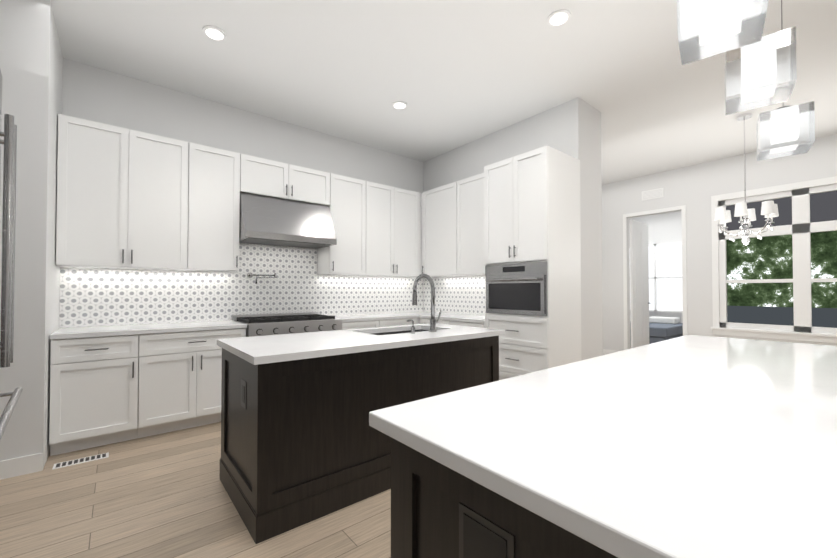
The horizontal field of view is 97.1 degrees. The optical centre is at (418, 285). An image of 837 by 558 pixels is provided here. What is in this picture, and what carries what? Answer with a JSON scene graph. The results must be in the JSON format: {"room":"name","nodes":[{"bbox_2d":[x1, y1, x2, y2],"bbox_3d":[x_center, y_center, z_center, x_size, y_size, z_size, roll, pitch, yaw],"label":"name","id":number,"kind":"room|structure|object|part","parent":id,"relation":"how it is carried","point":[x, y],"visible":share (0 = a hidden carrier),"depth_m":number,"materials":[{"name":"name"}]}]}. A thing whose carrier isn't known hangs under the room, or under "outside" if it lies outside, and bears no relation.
{"room":"kitchen","nodes":[
{"label":"kitchen","id":0,"kind":"room"},
{"bbox_2d":[0,0,62,467],"bbox_3d":[-3.191,-0.369,2.651,0.828,3.300,0.838,1,-1,-39],"label":"wall block","id":1,"kind":"object","parent":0,"point":[31,62],"visible":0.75,"depth_m":2.55,"materials":[{"name":"paint"}]},
{"bbox_2d":[59,58,423,310],"bbox_3d":[0.868,-0.309,6.601,12.120,3.300,0.120,1,-1,-39],"label":"wall","id":2,"kind":"structure","parent":0,"point":[95,94],"depth_m":4.04,"materials":[{"name":"paint"}]},
{"bbox_2d":[56,114,199,270],"bbox_3d":[-2.643,-0.767,3.408,0.962,1.220,0.366,1,-1,-39],"label":"upper cabinet","id":3,"kind":"object","parent":2,"relation":"attached to","point":[129,199],"depth_m":3.23,"materials":[{"name":"white wood"}]},
{"bbox_2d":[192,145,239,271],"bbox_3d":[-2.163,-0.761,3.802,0.516,1.220,0.366,1,-1,-39],"label":"upper cabinet","id":4,"kind":"object","parent":2,"relation":"attached to","point":[217,170],"depth_m":3.70,"materials":[{"name":"white wood"}]},
{"bbox_2d":[59,243,422,327],"bbox_3d":[-1.525,-0.037,4.548,4.156,0.926,0.009,1,-1,-39],"label":"tile backsplash","id":5,"kind":"structure","parent":2,"relation":"attached to","point":[99,296],"depth_m":4.09,"materials":[{"name":"tile"}]},
{"bbox_2d":[247,273,276,283],"bbox_3d":[-1.790,-0.079,4.247,0.308,0.130,0.123,1,-1,-39],"label":"pot filler","id":6,"kind":"object","parent":5,"relation":"attached to","point":[249,275],"visible":0.98,"depth_m":4.20,"materials":[{"name":"silver metal"}]},
{"bbox_2d":[240,154,329,205],"bbox_3d":[-1.562,-1.166,4.279,1.006,0.397,0.400,1,-1,-39],"label":"upper cabinet","id":7,"kind":"object","parent":2,"relation":"attached to","point":[266,177],"visible":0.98,"depth_m":4.12,"materials":[{"name":"white wood"}]},
{"bbox_2d":[239,192,336,248],"bbox_3d":[-1.516,-0.718,4.217,1.000,0.494,0.547,1,-1,-39],"label":"range hood","id":8,"kind":"object","parent":2,"relation":"attached to","point":[267,220],"visible":0.84,"depth_m":4.04,"materials":[{"name":"silver metal"}]},
{"bbox_2d":[317,173,372,275],"bbox_3d":[-0.966,-0.746,4.784,0.560,1.220,0.366,1,-1,-39],"label":"upper cabinet","id":9,"kind":"object","parent":2,"relation":"attached to","point":[351,199],"depth_m":4.66,"materials":[{"name":"white wood"}]},
{"bbox_2d":[373,182,420,276],"bbox_3d":[-0.472,-0.740,5.188,0.953,1.220,0.366,1,-1,-39],"label":"upper cabinet","id":10,"kind":"object","parent":2,"relation":"attached to","point":[377,227],"depth_m":5.09,"materials":[{"name":"white wood"}]},
{"bbox_2d":[0,346,630,557],"bbox_3d":[3.239,1.345,3.528,12.520,0.100,8.400,1,-1,-39],"label":"floor","id":11,"kind":"structure","parent":0,"point":[164,495],"depth_m":2.05,"materials":[{"name":"brown wood"}]},
{"bbox_2d":[0,70,22,439],"bbox_3d":[-1.680,0.155,0.928,0.878,2.200,1.240,1,-1,-44],"label":"refrigerator","id":12,"kind":"object","parent":11,"relation":"on","point":[9,135],"visible":1,"depth_m":1.27,"materials":[{"name":"stainless steel"}]},
{"bbox_2d":[0,453,42,479],"bbox_3d":[-2.919,1.216,2.297,0.826,0.120,0.013,1,-1,-39],"label":"baseboard","id":13,"kind":"structure","parent":11,"relation":"on","point":[19,466],"depth_m":2.49,"materials":[{"name":"paint"}]},
{"bbox_2d":[52,452,108,469],"bbox_3d":[-2.457,1.279,2.699,0.300,0.006,0.100,1,-1,-39],"label":"floor vent","id":14,"kind":"object","parent":11,"relation":"in","point":[79,461],"visible":1,"depth_m":2.69,"materials":[{"name":"metal"}]},
{"bbox_2d":[49,334,148,455],"bbox_3d":[-2.683,0.849,3.140,0.580,0.880,0.621,1,-1,-39],"label":"base cabinet","id":15,"kind":"object","parent":11,"relation":"on","point":[105,390],"depth_m":2.90,"materials":[{"name":"white wood"}]},
{"bbox_2d":[149,328,245,435],"bbox_3d":[-2.207,0.855,3.530,0.888,0.880,0.621,1,-1,-39],"label":"base cabinet","id":16,"kind":"object","parent":11,"relation":"on","point":[185,368],"depth_m":3.27,"materials":[{"name":"white wood"}]},
{"bbox_2d":[49,320,246,339],"bbox_3d":[-2.392,0.392,3.398,1.360,0.038,0.658,1,-1,-39],"label":"countertop","id":17,"kind":"structure","parent":16,"relation":"on","point":[92,331],"depth_m":3.19,"materials":[{"name":"white stone"}]},
{"bbox_2d":[232,312,341,336],"bbox_3d":[-1.443,0.816,4.104,0.992,0.975,0.753,1,-1,-39],"label":"range","id":18,"kind":"object","parent":11,"relation":"on","point":[277,323],"visible":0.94,"depth_m":3.93,"materials":[{"name":"silver metal"}]},
{"bbox_2d":[217,323,504,543],"bbox_3d":[-0.319,0.823,2.733,1.940,0.920,0.860,1,-1,-39],"label":"kitchen island","id":19,"kind":"object","parent":11,"relation":"on","point":[303,442],"depth_m":2.13,"materials":[{"name":"brown wood"}]},
{"bbox_3d":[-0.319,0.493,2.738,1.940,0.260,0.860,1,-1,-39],"label":"kitchen island top","id":20,"kind":"part","parent":19,"relation":"part of","materials":[{"name":"white stone"}]},
{"bbox_2d":[407,274,440,333],"bbox_3d":[-0.009,0.135,2.954,0.296,0.460,0.284,1,-1,-39],"label":"faucet","id":21,"kind":"object","parent":19,"relation":"on","point":[433,321],"visible":1,"depth_m":2.90,"materials":[{"name":"silver metal"}]},
{"bbox_2d":[342,320,385,329],"bbox_3d":[-0.854,0.872,4.640,0.568,0.880,0.621,1,-1,-39],"label":"base cabinet","id":22,"kind":"object","parent":11,"relation":"on","point":[370,324],"depth_m":4.42,"materials":[{"name":"white wood"}]},
{"bbox_2d":[386,318,417,326],"bbox_3d":[-0.475,0.876,4.951,0.648,0.880,0.621,1,-1,-39],"label":"base cabinet","id":23,"kind":"object","parent":11,"relation":"on","point":[392,322],"depth_m":4.76,"materials":[{"name":"white wood"}]},
{"bbox_2d":[329,311,442,321],"bbox_3d":[-0.399,0.417,5.030,1.771,0.038,0.662,1,-1,-39],"label":"countertop","id":24,"kind":"structure","parent":23,"relation":"on","point":[397,315],"depth_m":4.77,"materials":[{"name":"white stone"}]},
{"bbox_2d":[419,318,484,327],"bbox_3d":[0.584,0.873,4.695,0.654,0.880,1.153,1,-1,-39],"label":"base cabinet","id":25,"kind":"object","parent":11,"relation":"on","point":[448,322],"visible":0.02,"depth_m":4.42,"materials":[{"name":"white wood"}]},
{"bbox_2d":[417,313,484,322],"bbox_3d":[0.597,0.411,4.690,0.661,0.038,1.110,1,-1,-39],"label":"countertop","id":26,"kind":"structure","parent":25,"relation":"on","point":[472,318],"depth_m":4.64,"materials":[{"name":"white stone"}]},
{"bbox_2d":[391,437,617,557],"bbox_3d":[1.215,0.824,1.476,2.642,0.880,0.862,1,-1,-39],"label":"kitchen island","id":27,"kind":"object","parent":11,"relation":"on","point":[439,510],"visible":0.17,"depth_m":0.79,"materials":[{"name":"brown wood"}]},
{"bbox_2d":[369,335,836,557],"bbox_3d":[1.302,0.361,1.386,2.730,0.038,1.200,1,-1,-39],"label":"island countertop","id":28,"kind":"structure","parent":27,"relation":"on","point":[691,446],"depth_m":0.78,"materials":[{"name":"white stone"}]},
{"bbox_2d":[484,146,580,379],"bbox_3d":[1.188,-0.009,3.956,0.704,2.620,0.770,1,-1,-39],"label":"tall cabinet","id":29,"kind":"object","parent":11,"relation":"on","point":[532,242],"visible":0.73,"depth_m":3.71,"materials":[{"name":"white wood"}]},
{"bbox_2d":[630,315,682,345],"bbox_3d":[5.344,1.077,8.945,1.640,0.600,1.640,1,-1,-39],"label":"bed","id":30,"kind":"object","parent":11,"relation":"on","point":[663,328],"visible":0.23,"depth_m":8.19,"materials":[{"name":"blue fabric"}]},
{"bbox_2d":[50,0,836,184],"bbox_3d":[3.239,-2.055,3.580,12.520,0.100,8.400,1,-1,-39],"label":"ceiling","id":31,"kind":"structure","parent":0,"point":[453,74],"depth_m":3.38,"materials":[{"name":"paint"}]},
{"bbox_2d":[202,25,226,41],"bbox_3d":[-1.627,-2.007,2.951,0.170,0.013,0.170,1,-1,-39],"label":"recessed light","id":32,"kind":"object","parent":31,"relation":"in","point":[214,33],"visible":0.98,"depth_m":2.94,"materials":[{"name":"paint"}]},
{"bbox_2d":[392,101,406,109],"bbox_3d":[-0.207,-1.990,4.090,0.170,0.013,0.170,1,-1,-39],"label":"recessed light","id":33,"kind":"object","parent":31,"relation":"in","point":[399,105],"visible":0.98,"depth_m":4.08,"materials":[{"name":"paint"}]},
{"bbox_2d":[547,9,570,26],"bbox_3d":[1.057,-2.009,2.785,0.170,0.013,0.170,1,-1,-39],"label":"recessed light","id":34,"kind":"object","parent":31,"relation":"in","point":[558,18],"visible":0.96,"depth_m":2.78,"materials":[{"name":"paint"}]},
{"bbox_2d":[677,0,767,64],"bbox_3d":[0.851,-1.371,1.055,0.185,1.342,0.185,-1,-1,39],"label":"pendant light","id":35,"kind":"object","parent":31,"relation":"hanging from","point":[707,28],"visible":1,"depth_m":1.01,"materials":[{"name":"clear glass"}]},
{"bbox_2d":[714,113,778,244],"bbox_3d":[3.826,-1.230,4.333,0.597,1.525,0.536,1,-1,-39],"label":"chandelier","id":36,"kind":"object","parent":31,"relation":"hanging from","point":[769,209],"visible":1,"depth_m":4.30,"materials":[{"name":"white fabric"}]},
{"bbox_2d":[725,26,796,114],"bbox_3d":[1.284,-1.371,1.410,0.185,1.332,0.185,-1,-1,39],"label":"pendant light","id":37,"kind":"object","parent":31,"relation":"hanging from","point":[762,73],"visible":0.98,"depth_m":1.34,"materials":[{"name":"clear glass"}]},
{"bbox_2d":[756,0,814,160],"bbox_3d":[1.802,-1.344,1.835,0.185,1.372,0.185,-1,-1,39],"label":"pendant light","id":38,"kind":"object","parent":31,"relation":"hanging from","point":[784,131],"visible":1,"depth_m":1.77,"materials":[{"name":"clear glass"}]},
{"bbox_2d":[424,97,602,360],"bbox_3d":[1.093,-0.332,5.058,0.530,3.300,2.548,1,-1,-39],"label":"wall block","id":39,"kind":"object","parent":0,"point":[572,127],"visible":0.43,"depth_m":4.16,"materials":[{"name":"paint"}]},
{"bbox_2d":[421,183,452,276],"bbox_3d":[0.416,-0.740,5.184,0.356,1.220,0.800,1,-1,-39],"label":"upper cabinet","id":40,"kind":"object","parent":39,"relation":"attached to","point":[452,229],"depth_m":5.11,"materials":[{"name":"white wood"}]},
{"bbox_2d":[423,275,485,314],"bbox_3d":[0.647,0.143,5.165,0.009,0.586,1.770,1,-1,-39],"label":"tile backsplash","id":41,"kind":"structure","parent":39,"relation":"attached to","point":[454,294],"depth_m":5.27,"materials":[{"name":"tile"}]},
{"bbox_2d":[453,173,484,275],"bbox_3d":[0.835,-0.748,4.673,0.356,1.220,0.758,1,-1,-39],"label":"upper cabinet","id":42,"kind":"object","parent":39,"relation":"attached to","point":[468,193],"depth_m":4.65,"materials":[{"name":"white wood"}]},
{"bbox_2d":[629,211,682,322],"bbox_3d":[6.308,-0.268,9.304,0.120,3.300,2.596,1,-1,-39],"label":"wall","id":43,"kind":"structure","parent":0,"point":[664,227],"depth_m":9.34,"materials":[{"name":"paint"}]},
{"bbox_2d":[649,242,682,312],"bbox_3d":[6.062,-0.190,9.457,0.055,1.730,1.550,1,-1,-39],"label":"bedroom window","id":44,"kind":"structure","parent":43,"relation":"in","point":[665,277],"depth_m":9.28,"materials":[{"name":"glass"}]},
{"bbox_2d":[602,134,836,350],"bbox_3d":[5.281,-0.331,5.163,0.120,3.300,7.698,1,-1,-39],"label":"wall","id":45,"kind":"structure","parent":0,"point":[694,188],"depth_m":6.02,"materials":[{"name":"paint"}]},
{"bbox_2d":[603,349,618,354],"bbox_3d":[3.288,1.295,7.462,0.011,0.120,1.560,1,-1,-39],"label":"baseboard","id":46,"kind":"structure","parent":45,"relation":"attached to","point":[605,351],"depth_m":7.05,"materials":[{"name":"paint"}]},
{"bbox_2d":[630,220,650,347],"bbox_3d":[4.268,0.059,7.127,0.800,2.560,0.158,1,-1,-39],"label":"bedroom door","id":47,"kind":"structure","parent":45,"relation":"in","point":[639,278],"depth_m":7.05,"materials":[{"name":"paint"}]},
{"bbox_2d":[642,188,663,200],"bbox_3d":[4.111,-1.600,6.500,0.014,0.160,0.340,1,-1,-39],"label":"air vent","id":48,"kind":"object","parent":45,"relation":"in","point":[653,194],"visible":1,"depth_m":6.49,"materials":[{"name":"paint"}]},
{"bbox_2d":[623,205,686,349],"bbox_3d":[4.111,0.009,6.476,0.014,2.660,0.980,1,-1,-39],"label":"door frame","id":49,"kind":"structure","parent":45,"relation":"attached to","point":[684,268],"depth_m":6.35,"materials":[{"name":"paint"}]},
{"bbox_2d":[711,176,836,342],"bbox_3d":[5.646,-0.338,4.655,0.140,2.180,3.150,1,-1,-39],"label":"window","id":50,"kind":"structure","parent":45,"relation":"in","point":[801,228],"depth_m":5.17,"materials":[{"name":"paint"}]},
{"label":"outside","id":51,"kind":"structure","parent":0,"visible":0},
{"bbox_2d":[726,191,836,327],"bbox_3d":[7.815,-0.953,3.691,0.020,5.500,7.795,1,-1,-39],"label":"window glass","id":52,"kind":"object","parent":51,"point":[768,257],"depth_m":6.04,"materials":[{"name":"clear glass"}]}
]}

